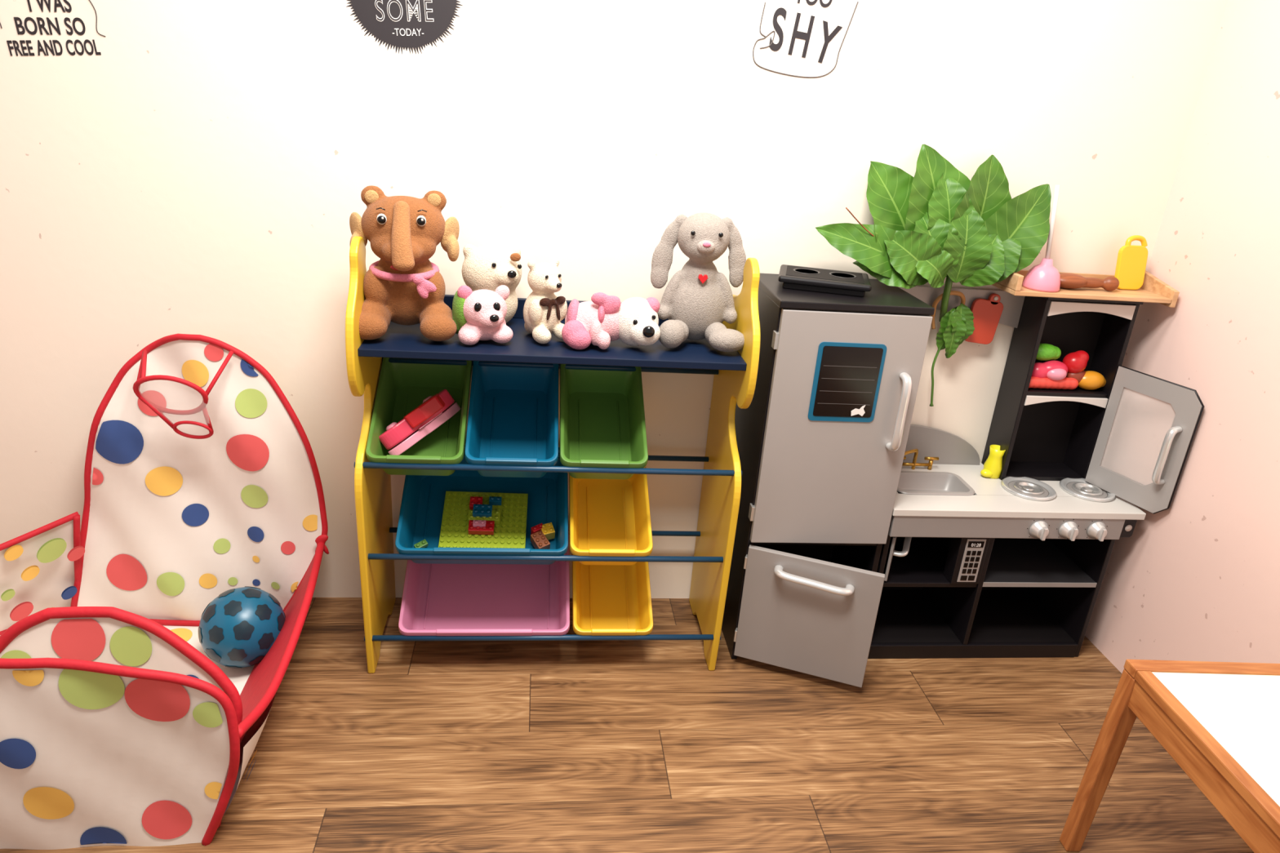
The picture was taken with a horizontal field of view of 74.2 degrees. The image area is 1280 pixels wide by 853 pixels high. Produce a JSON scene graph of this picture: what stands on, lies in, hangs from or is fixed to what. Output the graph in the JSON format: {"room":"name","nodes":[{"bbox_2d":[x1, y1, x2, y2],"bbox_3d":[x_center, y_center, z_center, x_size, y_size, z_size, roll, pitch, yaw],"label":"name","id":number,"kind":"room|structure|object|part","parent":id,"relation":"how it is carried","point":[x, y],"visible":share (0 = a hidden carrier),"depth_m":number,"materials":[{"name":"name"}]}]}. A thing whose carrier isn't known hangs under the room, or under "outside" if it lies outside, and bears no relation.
{"room":"children's room","nodes":[
{"label":"children's room","id":0,"kind":"room"},
{"bbox_2d":[0,0,1226,598],"bbox_3d":[-0.498,-0.735,2.077,4.087,2.750,0.100,2,22,-7],"label":"wall","id":1,"kind":"structure","parent":0,"point":[205,172],"depth_m":2.09,"materials":[{"name":"beige paint"}]},
{"bbox_2d":[0,0,105,55],"bbox_3d":[-1.300,-0.889,1.866,0.220,0.146,0.002,2,22,-7],"label":"sticker","id":2,"kind":"object","parent":1,"relation":"attached to","point":[41,5],"visible":1,"depth_m":1.87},
{"bbox_2d":[346,0,461,54],"bbox_3d":[-0.538,-0.983,1.915,0.270,0.260,0.003,2,22,-7],"label":"sticker","id":3,"kind":"object","parent":1,"relation":"attached to","point":[407,24],"visible":1,"depth_m":1.94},
{"bbox_2d":[752,0,857,77],"bbox_3d":[0.396,-0.951,2.034,0.244,0.205,0.002,2,22,-7],"label":"sticker","id":4,"kind":"object","parent":1,"relation":"attached to","point":[798,34],"visible":1,"depth_m":2.04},
{"bbox_2d":[0,597,1253,852],"bbox_3d":[-0.418,1.155,1.012,4.087,0.050,3.500,2,22,-7],"label":"floor","id":5,"kind":"structure","parent":0,"point":[448,746],"depth_m":2.00,"materials":[{"name":"wood"}]},
{"bbox_2d":[0,333,328,849],"bbox_3d":[-1.271,0.293,1.840,1.016,0.821,0.824,2,22,-7],"label":"pit","id":6,"kind":"object","parent":5,"relation":"on","point":[202,482],"visible":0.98,"depth_m":2.08,"materials":[{"name":"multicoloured fabric"}]},
{"bbox_3d":[-1.185,-0.132,2.009,0.010,0.074,0.101,-1,22,-13],"label":"cord","id":7,"kind":"part","parent":6,"relation":"part of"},
{"bbox_3d":[-1.171,-0.144,1.996,0.010,0.041,0.120,-6,24,-24],"label":"cord","id":8,"kind":"part","parent":6,"relation":"part of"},
{"bbox_3d":[-1.150,-0.036,2.014,0.071,0.093,0.010,-4,23,-20],"label":"cord","id":9,"kind":"part","parent":6,"relation":"part of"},
{"bbox_3d":[-1.041,-0.018,2.036,0.010,0.074,0.022,15,24,24],"label":"cord","id":10,"kind":"part","parent":6,"relation":"part of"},
{"bbox_3d":[-1.010,-0.127,2.028,0.010,0.086,0.111,9,22,11],"label":"cord","id":11,"kind":"part","parent":6,"relation":"part of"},
{"bbox_2d":[198,586,285,668],"bbox_3d":[-1.008,0.509,2.147,0.202,0.202,0.202,2,22,-7],"label":"ball","id":12,"kind":"object","parent":6,"relation":"on","point":[237,629],"visible":0.9,"depth_m":2.08,"materials":[{"name":"plastic"}]},
{"bbox_2d":[345,235,760,673],"bbox_3d":[-0.225,0.085,2.172,0.917,1.101,0.378,2,22,-7],"label":"organizer","id":13,"kind":"object","parent":5,"relation":"on","point":[735,373],"visible":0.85,"depth_m":2.07,"materials":[{"name":"yellow paint"}]},
{"bbox_3d":[-0.669,0.072,2.116,0.018,1.101,0.378,2,22,-7],"label":"panel","id":14,"kind":"part","parent":13,"relation":"part of","materials":[{"name":"yellow paint"}]},
{"bbox_2d":[349,185,459,341],"bbox_3d":[-0.534,-0.370,1.920,0.243,0.327,0.192,0,22,-11],"label":"elephant","id":15,"kind":"object","parent":13,"relation":"on","point":[403,286],"visible":0.94,"depth_m":1.89},
{"bbox_2d":[365,357,471,475],"bbox_3d":[-0.539,-0.028,2.096,0.223,0.244,0.331,2,22,-7],"label":"storage bin","id":16,"kind":"object","parent":13,"relation":"in","point":[402,388],"visible":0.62,"depth_m":2.14,"materials":[{"name":"plastic"}]},
{"bbox_2d":[378,389,461,455],"bbox_3d":[-0.537,-0.010,2.086,0.090,0.145,0.213,23,28,38],"label":"car","id":17,"kind":"object","parent":16,"relation":"in","point":[434,411],"visible":0.97,"depth_m":2.05,"materials":[{"name":"plastic"}]},
{"bbox_3d":[-0.524,-0.038,2.065,0.103,0.036,0.050,-41,14,-29],"label":"roof plate","id":18,"kind":"part","parent":17,"relation":"part of","materials":[{"name":"red plastic"}]},
{"bbox_2d":[395,444,568,564],"bbox_3d":[-0.401,0.211,2.207,0.422,0.233,0.328,2,22,-7],"label":"storage bin","id":19,"kind":"object","parent":13,"relation":"on","point":[422,504],"visible":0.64,"depth_m":2.25,"materials":[{"name":"plastic"}]},
{"bbox_2d":[438,491,528,548],"bbox_3d":[-0.410,0.247,2.231,0.221,0.100,0.171,2,22,-6],"label":"brick","id":20,"kind":"object","parent":19,"relation":"in","point":[469,519],"visible":0.98,"depth_m":2.21,"materials":[{"name":"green plastic"}]},
{"bbox_2d":[413,522,555,549],"bbox_3d":[-0.395,0.295,2.170,0.359,0.064,0.083,-1,22,-14],"label":"bricks","id":21,"kind":"object","parent":19,"relation":"in","point":[540,533],"visible":0.94,"depth_m":2.19,"materials":[{"name":"multicoloured plastic"}]},
{"bbox_2d":[452,284,513,345],"bbox_3d":[-0.365,-0.261,1.953,0.125,0.133,0.140,-10,26,-33],"label":"bear","id":22,"kind":"object","parent":13,"relation":"on","point":[477,315],"visible":1,"depth_m":1.92},
{"bbox_2d":[452,291,466,333],"bbox_3d":[-0.415,-0.264,1.955,0.047,0.110,0.079,-4,23,-20],"label":"hood","id":23,"kind":"object","parent":22,"relation":"attached to","point":[460,300],"depth_m":1.92,"materials":[{"name":"green fabric"}]},
{"bbox_2d":[398,528,569,635],"bbox_3d":[-0.411,0.427,2.292,0.436,0.222,0.322,2,22,-7],"label":"storage bin","id":24,"kind":"object","parent":13,"relation":"on","point":[437,599],"visible":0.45,"depth_m":2.31,"materials":[{"name":"plastic"}]},
{"bbox_2d":[462,244,521,323],"bbox_3d":[-0.361,-0.345,2.083,0.148,0.204,0.114,5,22,2],"label":"bear","id":25,"kind":"object","parent":13,"relation":"on","point":[489,267],"visible":0.79,"depth_m":2.03},
{"bbox_2d":[464,360,558,477],"bbox_3d":[-0.316,-0.022,2.124,0.220,0.244,0.331,2,22,-7],"label":"storage bin","id":26,"kind":"object","parent":13,"relation":"on","point":[513,417],"visible":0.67,"depth_m":2.18,"materials":[{"name":"plastic"}]},
{"bbox_3d":[-0.241,0.548,2.194,0.917,0.015,0.015,2,22,-7],"label":"rod","id":27,"kind":"part","parent":13,"relation":"part of","materials":[{"name":"blue metal"}]},
{"bbox_3d":[-0.261,0.300,2.406,0.915,0.015,0.015,2,22,-7],"label":"rod","id":28,"kind":"part","parent":13,"relation":"part of","materials":[{"name":"blue metal"}]},
{"bbox_2d":[523,257,567,343],"bbox_3d":[-0.221,-0.302,2.007,0.114,0.189,0.133,-14,28,-38],"label":"plush bear","id":29,"kind":"object","parent":13,"relation":"on","point":[544,312],"visible":0.97,"depth_m":1.97},
{"bbox_3d":[-0.224,0.328,2.106,0.917,0.015,0.015,2,22,-7],"label":"rod","id":30,"kind":"part","parent":13,"relation":"part of","materials":[{"name":"blue metal"}]},
{"bbox_3d":[-0.206,0.102,2.016,0.917,0.015,0.015,2,22,-7],"label":"rod","id":31,"kind":"part","parent":13,"relation":"part of","materials":[{"name":"blue metal"}]},
{"bbox_3d":[-0.225,-0.159,2.222,0.915,0.015,0.015,2,22,-7],"label":"rod","id":32,"kind":"part","parent":13,"relation":"part of","materials":[{"name":"blue metal"}]},
{"bbox_3d":[-0.243,0.080,2.317,0.915,0.015,0.015,2,22,-7],"label":"rod","id":33,"kind":"part","parent":13,"relation":"part of","materials":[{"name":"blue metal"}]},
{"bbox_2d":[560,364,648,479],"bbox_3d":[-0.098,-0.015,2.151,0.213,0.244,0.331,2,22,-7],"label":"storage bin","id":34,"kind":"object","parent":13,"relation":"on","point":[602,422],"visible":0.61,"depth_m":2.21,"materials":[{"name":"plastic"}]},
{"bbox_2d":[561,292,660,349],"bbox_3d":[-0.066,-0.251,1.990,0.229,0.131,0.130,4,22,-2],"label":"bear","id":35,"kind":"object","parent":13,"relation":"on","point":[601,321],"visible":1,"depth_m":1.96},
{"bbox_3d":[-0.149,-0.214,1.969,0.059,0.065,0.074,-12,27,-36],"label":"leg","id":36,"kind":"part","parent":35,"relation":"part of","materials":[{"name":"pink fabric"}]},
{"bbox_2d":[568,465,653,564],"bbox_3d":[-0.084,0.220,2.247,0.210,0.233,0.328,2,22,-7],"label":"storage bin","id":37,"kind":"object","parent":13,"relation":"on","point":[609,517],"visible":0.68,"depth_m":2.28,"materials":[{"name":"plastic"}]},
{"bbox_2d":[572,554,653,635],"bbox_3d":[-0.081,0.437,2.333,0.212,0.222,0.322,2,22,-7],"label":"storage bin","id":38,"kind":"object","parent":13,"relation":"on","point":[608,600],"visible":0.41,"depth_m":2.35,"materials":[{"name":"plastic"}]},
{"bbox_2d":[650,212,746,351],"bbox_3d":[0.143,-0.348,2.020,0.229,0.310,0.193,2,22,-7],"label":"plush bunny","id":39,"kind":"object","parent":13,"relation":"on","point":[696,301],"visible":0.98,"depth_m":2.02,"materials":[{"name":"grey fabric"}]},
{"bbox_3d":[0.219,0.097,2.228,0.018,1.101,0.378,2,22,-7],"label":"panel","id":40,"kind":"part","parent":13,"relation":"part of","materials":[{"name":"yellow paint"}]},
{"bbox_2d":[721,264,934,687],"bbox_3d":[0.467,0.139,2.237,0.377,1.053,0.458,2,22,-7],"label":"refrigerator","id":41,"kind":"object","parent":5,"relation":"on","point":[822,435],"depth_m":2.13,"materials":[{"name":"black laminate"}]},
{"bbox_3d":[0.435,0.499,2.219,0.345,0.340,0.017,11,23,15],"label":"door","id":42,"kind":"part","parent":41,"relation":"part of","materials":[{"name":"grey laminate"}]},
{"bbox_3d":[0.439,0.394,2.144,0.206,0.028,0.045,11,23,15],"label":"handle","id":43,"kind":"part","parent":41,"relation":"part of","materials":[{"name":"metal"}]},
{"bbox_2d":[753,542,876,545],"bbox_3d":[0.450,0.251,2.362,0.338,0.020,0.284,2,22,-7],"label":"shelf","id":44,"kind":"object","parent":41,"relation":"attached to","point":[809,544],"depth_m":2.23,"materials":[{"name":"black laminate"}]},
{"bbox_3d":[0.462,-0.367,2.125,0.224,0.034,0.164,8,22,9],"label":"black toy hob","id":45,"kind":"part","parent":41,"relation":"part of","materials":[{"name":"black plastic"}]},
{"bbox_3d":[0.490,0.017,2.106,0.366,0.617,0.017,2,22,-7],"label":"door","id":46,"kind":"part","parent":41,"relation":"part of","materials":[{"name":"grey wood"}]},
{"bbox_3d":[0.636,-0.030,2.071,0.023,0.204,0.042,2,22,-7],"label":"handle","id":47,"kind":"part","parent":41,"relation":"part of","materials":[{"name":"metal"}]},
{"bbox_2d":[815,144,1051,321],"bbox_3d":[0.744,-0.479,2.169,0.617,0.452,0.168,2,22,-7],"label":"plant","id":48,"kind":"object","parent":41,"relation":"on","point":[933,225],"visible":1,"depth_m":2.15,"materials":[{"name":"green plant"}]},
{"bbox_3d":[0.602,-0.486,2.123,0.209,0.117,0.006,-2,23,-15],"label":"thin stem","id":49,"kind":"part","parent":48,"relation":"part of","materials":[{"name":"brown plant"}]},
{"bbox_3d":[0.819,-0.345,2.263,0.021,0.146,0.074,14,23,22],"label":"stem","id":50,"kind":"part","parent":48,"relation":"part of","materials":[{"name":"green plant"}]},
{"bbox_2d":[867,285,1204,658],"bbox_3d":[1.023,0.149,2.360,0.756,1.024,0.356,2,22,-7],"label":"play kitchen","id":51,"kind":"object","parent":5,"relation":"on","point":[1014,564],"visible":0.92,"depth_m":2.39,"materials":[{"name":"black laminate"}]},
{"bbox_3d":[0.697,0.338,2.334,0.008,0.135,0.130,12,23,19],"label":"oven door","id":52,"kind":"part","parent":51,"relation":"part of","materials":[{"name":"grey laminate"}]},
{"bbox_3d":[0.722,0.316,2.320,0.040,0.055,0.097,12,23,19],"label":"handle","id":53,"kind":"part","parent":51,"relation":"part of","materials":[{"name":"metal"}]},
{"bbox_3d":[0.762,0.100,2.417,0.097,0.067,0.013,-12,27,-36],"label":"spout","id":54,"kind":"part","parent":51,"relation":"part of","materials":[{"name":"gold metal"}]},
{"bbox_2d":[902,456,938,470],"bbox_3d":[0.794,0.105,2.448,0.140,0.039,0.012,2,22,-7],"label":"tap","id":55,"kind":"object","parent":51,"relation":"on","point":[905,466],"depth_m":2.45,"materials":[{"name":"gold metal"}]},
{"bbox_2d":[883,537,977,587],"bbox_3d":[0.781,0.384,2.457,0.281,0.014,0.280,2,22,-7],"label":"shelf","id":56,"kind":"object","parent":51,"relation":"attached to","point":[923,566],"depth_m":2.40,"materials":[{"name":"black laminate"}]},
{"bbox_2d":[897,471,974,495],"bbox_3d":[0.804,0.178,2.375,0.233,0.049,0.146,2,22,-7],"label":"sink","id":57,"kind":"object","parent":51,"relation":"in","point":[910,482],"depth_m":2.42,"materials":[{"name":"metal"}]},
{"bbox_2d":[902,424,979,465],"bbox_3d":[0.825,0.051,2.477,0.383,0.122,0.012,2,22,-7],"label":"backsplash","id":58,"kind":"structure","parent":51,"relation":"attached to","point":[950,449],"depth_m":2.48,"materials":[{"name":"grey laminate"}]},
{"bbox_2d":[901,462,983,475],"bbox_3d":[0.986,0.133,2.496,0.715,0.020,0.086,2,22,-7],"label":"countertop","id":59,"kind":"structure","parent":51,"relation":"on","point":[953,468],"depth_m":2.47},
{"bbox_2d":[929,302,974,406],"bbox_3d":[0.852,-0.192,2.334,0.099,0.301,0.041,2,22,-7],"label":"hanging leaf sprig","id":60,"kind":"object","parent":51,"relation":"hanging from","point":[957,325],"visible":1,"depth_m":2.30,"materials":[{"name":"green plant"}]},
{"bbox_3d":[0.862,-0.330,2.326,0.397,0.103,0.012,2,22,-7],"label":"rail","id":61,"kind":"part","parent":51,"relation":"part of","materials":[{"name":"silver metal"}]},
{"bbox_2d":[964,293,1003,344],"bbox_3d":[0.946,-0.296,2.329,0.096,0.142,0.014,2,22,-7],"label":"cutting board","id":62,"kind":"object","parent":51,"relation":"attached to","point":[987,313],"visible":0.96,"depth_m":2.32,"materials":[{"name":"plastic"}]},
{"bbox_2d":[980,444,1005,479],"bbox_3d":[1.014,0.101,2.434,0.065,0.088,0.052,2,22,-7],"label":"figurine","id":63,"kind":"object","parent":51,"relation":"on","point":[992,468],"visible":1,"depth_m":2.42,"materials":[{"name":"plastic"}]},
{"bbox_3d":[1.010,0.132,2.443,0.064,0.024,0.039,-5,24,-22],"label":"handle knob","id":64,"kind":"part","parent":63,"relation":"part of","materials":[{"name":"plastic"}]},
{"bbox_2d":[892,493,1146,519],"bbox_3d":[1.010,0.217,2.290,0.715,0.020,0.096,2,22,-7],"label":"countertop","id":65,"kind":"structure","parent":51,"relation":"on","point":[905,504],"depth_m":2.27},
{"bbox_3d":[1.091,0.173,2.374,0.032,0.004,0.032,2,22,-7],"label":"burner","id":66,"kind":"part","parent":51,"relation":"part of","materials":[{"name":"metal"}]},
{"bbox_3d":[1.090,0.175,2.375,0.108,0.001,0.108,2,22,-7],"label":"burner plate","id":67,"kind":"part","parent":51,"relation":"part of","materials":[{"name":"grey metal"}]},
{"bbox_2d":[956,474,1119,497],"bbox_3d":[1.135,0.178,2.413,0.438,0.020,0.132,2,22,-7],"label":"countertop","id":68,"kind":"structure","parent":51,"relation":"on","point":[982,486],"depth_m":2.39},
{"bbox_3d":[1.071,0.280,2.261,0.052,0.052,0.026,2,22,-7],"label":"knob","id":69,"kind":"part","parent":51,"relation":"part of","materials":[{"name":"metal"}]},
{"bbox_2d":[983,537,1096,582],"bbox_3d":[1.103,0.390,2.495,0.340,0.014,0.280,2,22,-7],"label":"shelf","id":70,"kind":"object","parent":51,"relation":"attached to","point":[1011,560],"depth_m":2.46,"materials":[{"name":"black wood"}]},
{"bbox_2d":[1028,343,1106,390],"bbox_3d":[1.187,-0.166,2.360,0.251,0.120,0.082,2,22,-7],"label":"vegetables","id":71,"kind":"object","parent":51,"relation":"on","point":[1069,374],"visible":0.92,"depth_m":2.34,"materials":[{"name":"red plastic"}]},
{"bbox_2d":[1026,386,1107,398],"bbox_3d":[1.181,-0.108,2.395,0.242,0.012,0.106,2,22,-7],"label":"shelf","id":72,"kind":"object","parent":51,"relation":"attached to","point":[1077,393],"depth_m":2.35,"materials":[{"name":"black laminate"}]},
{"bbox_3d":[1.156,0.282,2.272,0.052,0.052,0.026,2,22,-7],"label":"knob","id":73,"kind":"part","parent":51,"relation":"part of","materials":[{"name":"metal"}]},
{"bbox_2d":[991,270,1179,307],"bbox_3d":[1.181,-0.381,2.263,0.455,0.069,0.153,2,22,-7],"label":"tray","id":74,"kind":"object","parent":51,"relation":"on","point":[1153,290],"visible":0.54,"depth_m":2.22,"materials":[{"name":"brown wood"}]},
{"bbox_2d":[1022,185,1060,292],"bbox_3d":[1.063,-0.484,2.178,0.092,0.261,0.092,2,22,-7],"label":"plunger","id":75,"kind":"object","parent":74,"relation":"on","point":[1042,277],"visible":1,"depth_m":2.18,"materials":[{"name":"pink plastic"}]},
{"bbox_2d":[1022,257,1060,292],"bbox_3d":[1.056,-0.400,2.212,0.092,0.078,0.092,2,22,-7],"label":"cup","id":76,"kind":"object","parent":75,"relation":"on","point":[1042,277],"depth_m":2.19,"materials":[{"name":"pink plastic"}]},
{"bbox_2d":[1059,272,1119,291],"bbox_3d":[1.183,-0.386,2.253,0.184,0.040,0.067,2,22,-7],"label":"rolling pin","id":77,"kind":"object","parent":74,"relation":"on","point":[1068,280],"visible":0.83,"depth_m":2.24,"materials":[{"name":"brown wood"}]},
{"bbox_2d":[1114,235,1147,289],"bbox_3d":[1.330,-0.443,2.287,0.084,0.144,0.037,0,22,-11],"label":"cutting board","id":78,"kind":"object","parent":74,"relation":"on","point":[1131,260],"visible":0.95,"depth_m":2.28,"materials":[{"name":"plastic"}]},
{"bbox_3d":[1.267,0.180,2.397,0.108,0.001,0.108,2,22,-7],"label":"burner plate","id":79,"kind":"part","parent":51,"relation":"part of","materials":[{"name":"silver metal"}]},
{"bbox_3d":[1.267,0.178,2.396,0.032,0.004,0.032,2,22,-7],"label":"burner","id":80,"kind":"part","parent":51,"relation":"part of","materials":[{"name":"metal"}]},
{"bbox_3d":[1.238,0.285,2.282,0.052,0.052,0.026,2,22,-7],"label":"knob","id":81,"kind":"part","parent":51,"relation":"part of","materials":[{"name":"metal"}]},
{"bbox_3d":[1.357,0.039,2.285,0.012,0.348,0.240,-7,24,-26],"label":"door frame","id":82,"kind":"part","parent":51,"relation":"part of","materials":[{"name":"grey wood"}]},
{"bbox_3d":[1.371,0.078,2.207,0.039,0.166,0.021,-7,24,-26],"label":"handle","id":83,"kind":"part","parent":51,"relation":"part of","materials":[{"name":"metal"}]},
{"bbox_2d":[1059,659,1279,852],"bbox_3d":[1.194,0.824,1.467,0.497,0.460,0.720,3,22,-4],"label":"table","id":84,"kind":"object","parent":5,"relation":"on","point":[1219,722],"visible":1,"depth_m":1.58,"materials":[{"name":"brown wood"}]},
{"bbox_3d":[0.963,0.701,1.761,0.070,0.438,0.057,3,22,-4],"label":"leg","id":85,"kind":"part","parent":84,"relation":"part of","materials":[{"name":"brown wood"}]},
{"bbox_3d":[1.207,0.494,1.704,0.465,0.022,0.036,3,22,-4],"label":"frame","id":86,"kind":"part","parent":84,"relation":"part of","materials":[{"name":"brown wood"}]},
{"bbox_3d":[1.010,0.619,1.354,0.030,0.022,0.684,3,22,-4],"label":"frame","id":87,"kind":"part","parent":84,"relation":"part of","materials":[{"name":"brown wood"}]},
{"bbox_2d":[930,290,965,328],"bbox_3d":[0.839,-0.318,2.301,0.093,0.109,0.033,2,22,-7],"label":"utensils","id":88,"kind":"object","parent":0,"point":[953,292],"depth_m":2.29,"materials":[{"name":"brown wood"}]},
{"bbox_2d":[1084,0,1279,673],"bbox_3d":[1.662,-0.020,0.714,0.100,2.750,3.400,2,22,-7],"label":"wall","id":89,"kind":"structure","parent":0,"point":[1197,579],"depth_m":2.11,"materials":[{"name":"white paint"}]}
]}

